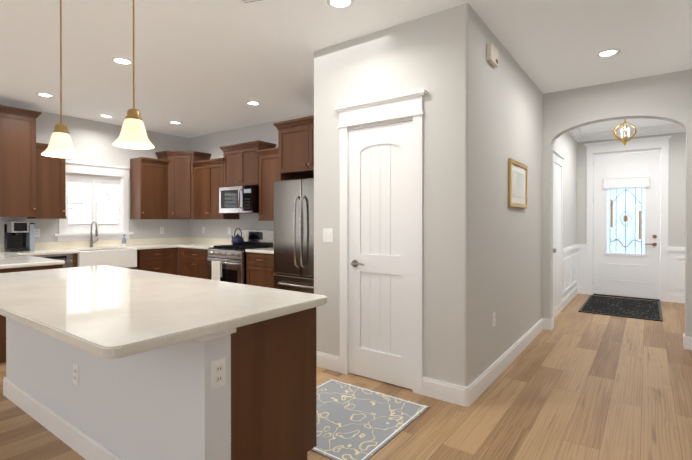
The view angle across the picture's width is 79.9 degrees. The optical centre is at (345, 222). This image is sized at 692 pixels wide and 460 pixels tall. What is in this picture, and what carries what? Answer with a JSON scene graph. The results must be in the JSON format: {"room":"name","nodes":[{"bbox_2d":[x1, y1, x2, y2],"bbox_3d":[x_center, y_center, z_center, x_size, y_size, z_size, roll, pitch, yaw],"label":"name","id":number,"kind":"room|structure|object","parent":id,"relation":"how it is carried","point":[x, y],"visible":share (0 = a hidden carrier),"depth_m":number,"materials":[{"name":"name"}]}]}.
{"room":"kitchen","nodes":[
{"label":"kitchen","id":0,"kind":"room"},
{"bbox_2d":[0,104,189,274],"bbox_3d":[-6.151,-0.130,3.501,0.150,2.880,10.980,0,0,36],"label":"wall","id":1,"kind":"structure","parent":0,"point":[92,141],"depth_m":6.55,"materials":[{"name":"grey paint"}]},
{"bbox_2d":[0,109,43,216],"bbox_3d":[-4.403,-0.763,5.425,0.396,1.305,0.594,0,0,36],"label":"upper cabinet","id":2,"kind":"object","parent":1,"relation":"attached to","point":[21,159],"depth_m":5.35,"materials":[{"name":"brown wood"}]},
{"bbox_2d":[35,229,39,236],"bbox_3d":[-4.360,0.142,5.822,0.009,0.116,0.072,0,0,36],"label":"electrical outlet plate","id":3,"kind":"object","parent":1,"relation":"attached to","point":[37,232],"depth_m":5.83,"materials":[{"name":"white plastic"}]},
{"bbox_2d":[44,145,65,216],"bbox_3d":[-4.187,-0.555,5.780,0.326,0.925,0.350,0,0,36],"label":"upper cabinet","id":4,"kind":"object","parent":1,"relation":"attached to","point":[54,167],"depth_m":5.72,"materials":[{"name":"brown wood"}]},
{"bbox_2d":[54,161,133,240],"bbox_3d":[-3.948,-0.321,6.472,0.205,1.181,1.130,0,0,36],"label":"window","id":5,"kind":"structure","parent":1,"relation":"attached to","point":[98,194],"depth_m":6.47,"materials":[{"name":"white glass"}]},
{"bbox_2d":[130,161,163,216],"bbox_3d":[-3.318,-0.551,6.971,0.326,0.915,0.480,0,0,36],"label":"upper cabinet","id":6,"kind":"object","parent":1,"relation":"attached to","point":[146,177],"depth_m":6.82,"materials":[{"name":"brown wood"}]},
{"bbox_2d":[189,113,313,238],"bbox_3d":[-1.045,-0.146,6.478,4.590,2.880,0.150,0,0,36],"label":"wall","id":7,"kind":"structure","parent":0,"point":[212,143],"depth_m":7.07,"materials":[{"name":"grey paint"}]},
{"bbox_2d":[152,151,211,216],"bbox_3d":[-2.866,-0.635,7.286,0.685,1.080,0.681,0,0,36],"label":"upper cabinet","id":8,"kind":"object","parent":7,"relation":"attached to","point":[167,184],"depth_m":7.09,"materials":[{"name":"brown wood"}]},
{"bbox_2d":[196,161,207,216],"bbox_3d":[-2.348,-0.542,7.128,0.457,0.895,0.327,0,0,36],"label":"upper cabinet","id":9,"kind":"object","parent":7,"relation":"attached to","point":[201,170],"depth_m":7.00,"materials":[{"name":"brown wood"}]},
{"bbox_2d":[208,161,238,216],"bbox_3d":[-2.071,-0.541,6.926,0.457,0.895,0.327,0,0,36],"label":"upper cabinet","id":10,"kind":"object","parent":7,"relation":"attached to","point":[215,168],"depth_m":6.79,"materials":[{"name":"brown wood"}]},
{"bbox_2d":[220,145,246,186],"bbox_3d":[-1.691,-0.869,6.647,0.472,0.595,0.327,0,0,36],"label":"upper cabinet","id":11,"kind":"object","parent":7,"relation":"attached to","point":[233,159],"depth_m":6.51,"materials":[{"name":"brown wood"}]},
{"bbox_2d":[219,185,258,212],"bbox_3d":[-1.596,-0.356,6.484,0.790,0.406,0.482,0,0,36],"label":"microwave","id":12,"kind":"object","parent":11,"relation":"attached to","point":[239,199],"visible":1,"depth_m":6.26,"materials":[{"name":"grey metal"}]},
{"bbox_2d":[244,145,275,184],"bbox_3d":[-1.402,-0.868,6.436,0.472,0.595,0.327,0,0,36],"label":"upper cabinet","id":13,"kind":"object","parent":7,"relation":"attached to","point":[251,152],"depth_m":6.25,"materials":[{"name":"brown wood"}]},
{"bbox_2d":[257,153,299,220],"bbox_3d":[-1.001,-0.542,6.145,0.510,0.955,0.327,0,0,36],"label":"upper cabinet","id":14,"kind":"object","parent":7,"relation":"attached to","point":[268,174],"depth_m":6.06,"materials":[{"name":"brown wood"}]},
{"bbox_2d":[276,121,313,177],"bbox_3d":[-0.319,-0.877,5.249,0.547,0.555,0.967,0,0,36],"label":"upper cabinet","id":15,"kind":"object","parent":7,"relation":"attached to","point":[294,149],"depth_m":4.88,"materials":[{"name":"brown wood"}]},
{"bbox_2d":[314,48,325,352],"bbox_3d":[0.286,-0.135,4.485,0.150,2.880,1.800,0,0,36],"label":"wall","id":16,"kind":"structure","parent":0,"point":[319,55],"depth_m":3.75,"materials":[{"name":"grey paint"}]},
{"bbox_2d":[0,294,691,459],"bbox_3d":[-0.078,1.365,2.493,15.000,0.100,16.500,0,0,36],"label":"floor","id":17,"kind":"structure","parent":0,"point":[573,384],"depth_m":2.94,"materials":[{"name":"brown wood"}]},
{"bbox_2d":[0,261,64,362],"bbox_3d":[-3.944,0.864,4.620,2.097,0.880,0.660,0,0,36],"label":"base cabinet","id":18,"kind":"object","parent":17,"relation":"on","point":[38,267],"depth_m":3.87,"materials":[{"name":"brown wood"}]},
{"bbox_2d":[0,253,63,268],"bbox_3d":[-3.938,0.404,4.584,2.147,0.040,0.674,0,0,36],"label":"countertop","id":19,"kind":"structure","parent":18,"relation":"on","point":[7,260],"depth_m":4.14,"materials":[{"name":"white stone"}]},
{"bbox_2d":[35,254,72,267],"bbox_3d":[-4.127,0.863,5.545,0.676,0.872,0.610,0,0,36],"label":"dishwasher","id":20,"kind":"object","parent":17,"relation":"on","point":[67,259],"visible":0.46,"depth_m":5.54,"materials":[{"name":"grey metal"}]},
{"bbox_2d":[52,249,139,269],"bbox_3d":[-3.691,0.856,6.167,0.682,0.880,0.899,0,0,36],"label":"sink","id":21,"kind":"object","parent":17,"relation":"on","point":[124,258],"depth_m":5.97,"materials":[{"name":"white ceramic"}]},
{"bbox_2d":[0,241,207,256],"bbox_3d":[-3.512,0.394,6.435,0.652,0.040,2.826,0,0,36],"label":"countertop","id":22,"kind":"structure","parent":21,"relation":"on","point":[37,252],"depth_m":6.41,"materials":[{"name":"white stone"}]},
{"bbox_2d":[4,221,34,251],"bbox_3d":[-4.344,0.178,5.501,0.273,0.400,0.260,0,0,36],"label":"coffee maker","id":23,"kind":"object","parent":22,"relation":"on","point":[19,236],"visible":0.98,"depth_m":5.46,"materials":[{"name":"black plastic"}]},
{"bbox_2d":[89,221,97,246],"bbox_3d":[-3.819,0.176,6.308,0.214,0.396,0.117,0,0,36],"label":"faucet","id":24,"kind":"object","parent":22,"relation":"on","point":[91,238],"visible":1,"depth_m":6.31,"materials":[{"name":"silver metal"}]},
{"bbox_2d":[122,237,125,245],"bbox_3d":[-3.606,0.282,6.708,0.066,0.180,0.064,0,0,36],"label":"soap dispenser","id":25,"kind":"object","parent":22,"relation":"on","point":[123,241],"visible":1,"depth_m":6.69,"materials":[{"name":"plastic"}]},
{"bbox_2d":[140,245,179,274],"bbox_3d":[-3.251,0.853,6.770,0.682,0.880,0.729,0,0,36],"label":"base cabinet","id":26,"kind":"object","parent":17,"relation":"on","point":[159,255],"depth_m":6.65,"materials":[{"name":"brown wood"}]},
{"bbox_2d":[180,245,217,248],"bbox_3d":[-2.255,0.392,6.863,0.877,0.040,0.652,0,0,36],"label":"countertop","id":27,"kind":"structure","parent":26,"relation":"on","point":[181,246],"depth_m":6.67,"materials":[{"name":"white stone"}]},
{"bbox_2d":[3,305,321,459],"bbox_3d":[-1.382,0.875,2.688,2.532,0.879,0.720,0,0,36],"label":"kitchen island","id":28,"kind":"object","parent":17,"relation":"on","point":[105,362],"depth_m":2.01,"materials":[{"name":"white paint"}]},
{"bbox_2d":[0,265,326,360],"bbox_3d":[-1.499,0.418,2.563,2.676,0.035,1.144,0,0,36],"label":"island countertop","id":29,"kind":"structure","parent":28,"relation":"on","point":[111,313],"depth_m":1.99,"materials":[{"name":"white stone"}]},
{"bbox_2d":[180,249,207,278],"bbox_3d":[-2.224,0.852,6.852,0.790,0.880,0.636,0,0,36],"label":"base cabinet","id":30,"kind":"object","parent":17,"relation":"on","point":[193,263],"depth_m":6.60,"materials":[{"name":"brown wood"}]},
{"bbox_2d":[206,229,273,283],"bbox_3d":[-1.612,0.703,6.307,0.790,1.185,0.742,0,0,36],"label":"range","id":31,"kind":"object","parent":17,"relation":"on","point":[232,257],"visible":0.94,"depth_m":6.11,"materials":[{"name":"grey metal"}]},
{"bbox_2d":[212,261,221,280],"bbox_3d":[-1.901,0.730,6.073,0.200,0.332,0.035,0,0,36],"label":"hanging towel","id":32,"kind":"object","parent":31,"relation":"hanging from","point":[216,270],"visible":0.83,"depth_m":6.05,"materials":[{"name":"white fabric"}]},
{"bbox_2d":[231,228,243,244],"bbox_3d":[-1.735,0.215,6.556,0.253,0.264,0.200,0,0,36],"label":"kettle","id":33,"kind":"object","parent":31,"relation":"on","point":[237,239],"visible":1,"depth_m":6.48,"materials":[{"name":"metal"}]},
{"bbox_2d":[246,253,275,287],"bbox_3d":[-0.980,0.857,5.945,0.619,0.880,0.636,0,0,36],"label":"base cabinet","id":34,"kind":"object","parent":17,"relation":"on","point":[259,266],"depth_m":5.71,"materials":[{"name":"brown wood"}]},
{"bbox_2d":[245,249,273,252],"bbox_3d":[-0.845,0.398,5.834,0.975,0.040,0.652,0,0,36],"label":"countertop","id":35,"kind":"structure","parent":34,"relation":"on","point":[246,250],"depth_m":5.74,"materials":[{"name":"white stone"}]},
{"bbox_2d":[274,178,313,293],"bbox_3d":[-0.291,0.392,4.947,0.900,1.780,0.878,0,0,36],"label":"fridge","id":36,"kind":"object","parent":17,"relation":"on","point":[294,234],"visible":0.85,"depth_m":4.70,"materials":[{"name":"grey metal"}]},
{"bbox_2d":[311,379,428,459],"bbox_3d":[-0.033,1.309,2.825,0.880,0.008,0.910,0,0,36],"label":"kitchen rug","id":37,"kind":"object","parent":17,"relation":"on","point":[354,422],"visible":0.6,"depth_m":2.75,"materials":[{"name":"grey fabric"}]},
{"bbox_2d":[578,295,662,321],"bbox_3d":[4.236,1.287,6.351,0.980,0.013,1.580,0,0,36],"label":"doormat","id":38,"kind":"object","parent":17,"relation":"on","point":[629,308],"visible":1,"depth_m":6.26,"materials":[{"name":"black carpet"}]},
{"bbox_2d":[0,0,691,137],"bbox_3d":[-0.078,-1.614,2.477,15.000,0.100,16.500,0,0,36],"label":"ceiling","id":39,"kind":"structure","parent":0,"point":[204,67],"depth_m":3.72,"materials":[{"name":"white paint"}]},
{"bbox_2d":[36,92,54,97],"bbox_3d":[-3.706,-1.572,5.088,0.190,0.011,0.190,0,0,36],"label":"recessed light","id":40,"kind":"object","parent":39,"relation":"in","point":[42,94],"visible":0.92,"depth_m":5.07,"materials":[{"name":"white"}]},
{"bbox_2d":[41,0,79,157],"bbox_3d":[-1.907,-1.007,2.763,0.216,1.118,0.216,0,0,36],"label":"pendant light","id":41,"kind":"object","parent":39,"relation":"hanging from","point":[60,145],"visible":1,"depth_m":2.74,"materials":[{"name":"white glass"}]},
{"bbox_2d":[99,114,112,117],"bbox_3d":[-3.551,-1.577,6.114,0.190,0.011,0.190,0,0,36],"label":"recessed light","id":42,"kind":"object","parent":39,"relation":"in","point":[105,115],"visible":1,"depth_m":6.10,"materials":[{"name":"white"}]},
{"bbox_2d":[111,57,132,64],"bbox_3d":[-2.170,-1.566,4.004,0.190,0.011,0.190,0,0,36],"label":"recessed light","id":43,"kind":"object","parent":39,"relation":"in","point":[122,60],"visible":0.92,"depth_m":3.99,"materials":[{"name":"white"}]},
{"bbox_2d":[113,0,153,148],"bbox_3d":[-1.231,-1.005,2.393,0.216,1.118,0.216,0,0,36],"label":"pendant light","id":44,"kind":"object","parent":39,"relation":"hanging from","point":[133,134],"visible":1,"depth_m":2.37,"materials":[{"name":"white glass"}]},
{"bbox_2d":[169,121,180,123],"bbox_3d":[-2.699,-1.580,6.519,0.190,0.011,0.190,0,0,36],"label":"recessed light","id":45,"kind":"object","parent":39,"relation":"in","point":[174,122],"visible":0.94,"depth_m":6.52,"materials":[{"name":"white"}]},
{"bbox_2d":[238,0,261,3],"bbox_3d":[-0.569,-1.555,2.737,0.440,0.019,0.280,0,0,16],"label":"ceiling vent","id":46,"kind":"object","parent":39,"relation":"in","point":[244,1],"visible":0.93,"depth_m":2.89,"materials":[{"name":"white metal"}]},
{"bbox_2d":[246,101,260,104],"bbox_3d":[-1.220,-1.574,5.441,0.190,0.011,0.190,0,0,36],"label":"recessed light","id":47,"kind":"object","parent":39,"relation":"in","point":[253,103],"visible":0.96,"depth_m":5.43,"materials":[{"name":"white"}]},
{"bbox_2d":[327,0,353,8],"bbox_3d":[-0.039,-1.560,2.920,0.190,0.011,0.190,0,0,36],"label":"recessed light","id":48,"kind":"object","parent":39,"relation":"in","point":[340,4],"visible":1,"depth_m":2.94,"materials":[{"name":"white"}]},
{"bbox_2d":[596,48,619,56],"bbox_3d":[2.419,-1.565,3.812,0.190,0.011,0.190,0,0,36],"label":"recessed light","id":49,"kind":"object","parent":39,"relation":"in","point":[608,52],"visible":1,"depth_m":3.80,"materials":[{"name":"white"}]},
{"bbox_2d":[613,119,636,144],"bbox_3d":[3.925,-1.327,5.809,0.265,0.509,0.300,0,0,36],"label":"chandelier","id":50,"kind":"object","parent":39,"relation":"hanging from","point":[624,140],"visible":0.9,"depth_m":5.80,"materials":[{"name":"gold metal"}]},
{"bbox_2d":[326,10,445,381],"bbox_3d":[0.336,-0.130,3.433,1.170,2.880,0.160,0,0,36],"label":"wall","id":51,"kind":"structure","parent":0,"point":[410,56],"depth_m":3.20,"materials":[{"name":"grey paint"}]},
{"bbox_2d":[323,228,332,242],"bbox_3d":[-0.163,0.114,3.693,0.116,0.124,0.011,0,0,36],"label":"switch plate","id":52,"kind":"object","parent":51,"relation":"attached to","point":[327,235],"visible":1,"depth_m":3.69,"materials":[{"name":"white plastic"}]},
{"bbox_2d":[316,351,339,372],"bbox_3d":[-0.174,1.242,3.704,0.308,0.135,0.016,0,0,36],"label":"baseboard","id":53,"kind":"structure","parent":51,"relation":"attached to","point":[323,360],"depth_m":3.68,"materials":[{"name":"white wood"}]},
{"bbox_2d":[334,89,426,394],"bbox_3d":[0.292,0.156,3.411,0.853,2.310,0.170,0,0,36],"label":"door frame","id":54,"kind":"structure","parent":51,"relation":"attached to","point":[404,105],"depth_m":3.26,"materials":[{"name":"white wood"}]},
{"bbox_2d":[349,121,412,388],"bbox_3d":[0.269,0.252,3.378,0.624,2.093,0.104,0,0,36],"label":"pantry door","id":55,"kind":"structure","parent":51,"relation":"in","point":[380,245],"depth_m":3.38,"materials":[{"name":"white wood"}]},
{"bbox_2d":[422,377,460,404],"bbox_3d":[0.718,1.245,3.067,0.319,0.135,0.038,0,0,36],"label":"baseboard","id":56,"kind":"structure","parent":51,"relation":"attached to","point":[444,391],"depth_m":3.05,"materials":[{"name":"white wood"}]},
{"bbox_2d":[446,3,576,386],"bbox_3d":[2.533,-0.140,5.333,0.120,2.880,5.820,0,0,36],"label":"wall","id":57,"kind":"structure","parent":0,"point":[482,239],"depth_m":3.34,"materials":[{"name":"grey paint"}]},
{"bbox_2d":[487,43,498,67],"bbox_3d":[1.190,-1.357,3.348,0.041,0.135,0.200,0,0,36],"label":"door chime","id":58,"kind":"object","parent":57,"relation":"attached to","point":[492,55],"visible":1,"depth_m":3.30,"materials":[{"name":"beige plastic"}]},
{"bbox_2d":[492,312,495,326],"bbox_3d":[1.241,0.811,3.459,0.009,0.116,0.072,0,0,36],"label":"electrical outlet plate","id":59,"kind":"object","parent":57,"relation":"attached to","point":[493,314],"depth_m":3.44,"materials":[{"name":"white plastic"}]},
{"bbox_2d":[461,318,545,406],"bbox_3d":[1.639,1.240,4.003,0.056,0.135,2.636,0,0,36],"label":"baseboard","id":60,"kind":"structure","parent":57,"relation":"attached to","point":[471,393],"depth_m":3.51,"materials":[{"name":"white wood"}]},
{"bbox_2d":[508,158,527,207],"bbox_3d":[1.696,-0.373,4.061,0.023,0.440,0.660,0,0,36],"label":"picture frame","id":61,"kind":"object","parent":57,"relation":"attached to","point":[517,184],"visible":1,"depth_m":4.03,"materials":[{"name":"gold metal"}]},
{"bbox_2d":[553,162,560,309],"bbox_3d":[2.939,0.235,5.733,0.062,2.105,0.790,0,0,36],"label":"door","id":62,"kind":"structure","parent":57,"relation":"in","point":[556,235],"depth_m":5.78,"materials":[{"name":"white wood"}]},
{"bbox_2d":[546,286,577,326],"bbox_3d":[3.361,1.227,6.359,0.016,0.135,2.900,0,0,36],"label":"baseboard","id":63,"kind":"structure","parent":57,"relation":"attached to","point":[574,292],"depth_m":6.25,"materials":[{"name":"white wood"}]},
{"bbox_2d":[553,128,584,310],"bbox_3d":[3.403,-0.145,6.321,0.120,2.880,2.900,0,0,36],"label":"trim","id":64,"kind":"structure","parent":57,"relation":"attached to","point":[573,266],"depth_m":6.78,"materials":[{"name":"white wood"}]},
{"bbox_2d":[542,69,691,336],"bbox_3d":[3.295,-0.135,4.511,2.080,2.880,0.150,0,0,36],"label":"wall","id":65,"kind":"structure","parent":0,"point":[666,96],"depth_m":4.62,"materials":[{"name":"grey paint"}]},
{"bbox_2d":[577,132,685,286],"bbox_3d":[5.041,-0.149,7.013,1.950,2.880,0.150,0,0,36],"label":"wall","id":66,"kind":"structure","parent":0,"point":[677,194],"depth_m":6.72,"materials":[{"name":"grey paint"}]},
{"bbox_2d":[593,151,660,300],"bbox_3d":[4.823,0.049,7.130,0.961,2.480,0.139,0,0,36],"label":"front door","id":67,"kind":"structure","parent":66,"relation":"in","point":[626,241],"depth_m":7.10,"materials":[{"name":"painted wood"},{"name":"glass"},{"name":"copper"}]},
{"bbox_2d":[584,135,671,301],"bbox_3d":[4.829,-0.062,7.131,1.240,2.705,0.210,0,0,36],"label":"door frame","id":68,"kind":"structure","parent":66,"relation":"attached to","point":[662,142],"depth_m":6.94,"materials":[{"name":"white wood"}]},
{"bbox_2d":[584,124,685,294],"bbox_3d":[4.964,-0.216,6.908,1.710,2.745,0.110,0,0,36],"label":"trim","id":69,"kind":"structure","parent":66,"relation":"attached to","point":[676,255],"depth_m":6.73,"materials":[{"name":"white"}]},
{"bbox_2d":[668,294,684,302],"bbox_3d":[5.512,1.226,6.574,0.609,0.135,0.016,0,0,36],"label":"baseboard","id":70,"kind":"structure","parent":66,"relation":"attached to","point":[677,298],"depth_m":6.68,"materials":[{"name":"white wood"}]}
]}

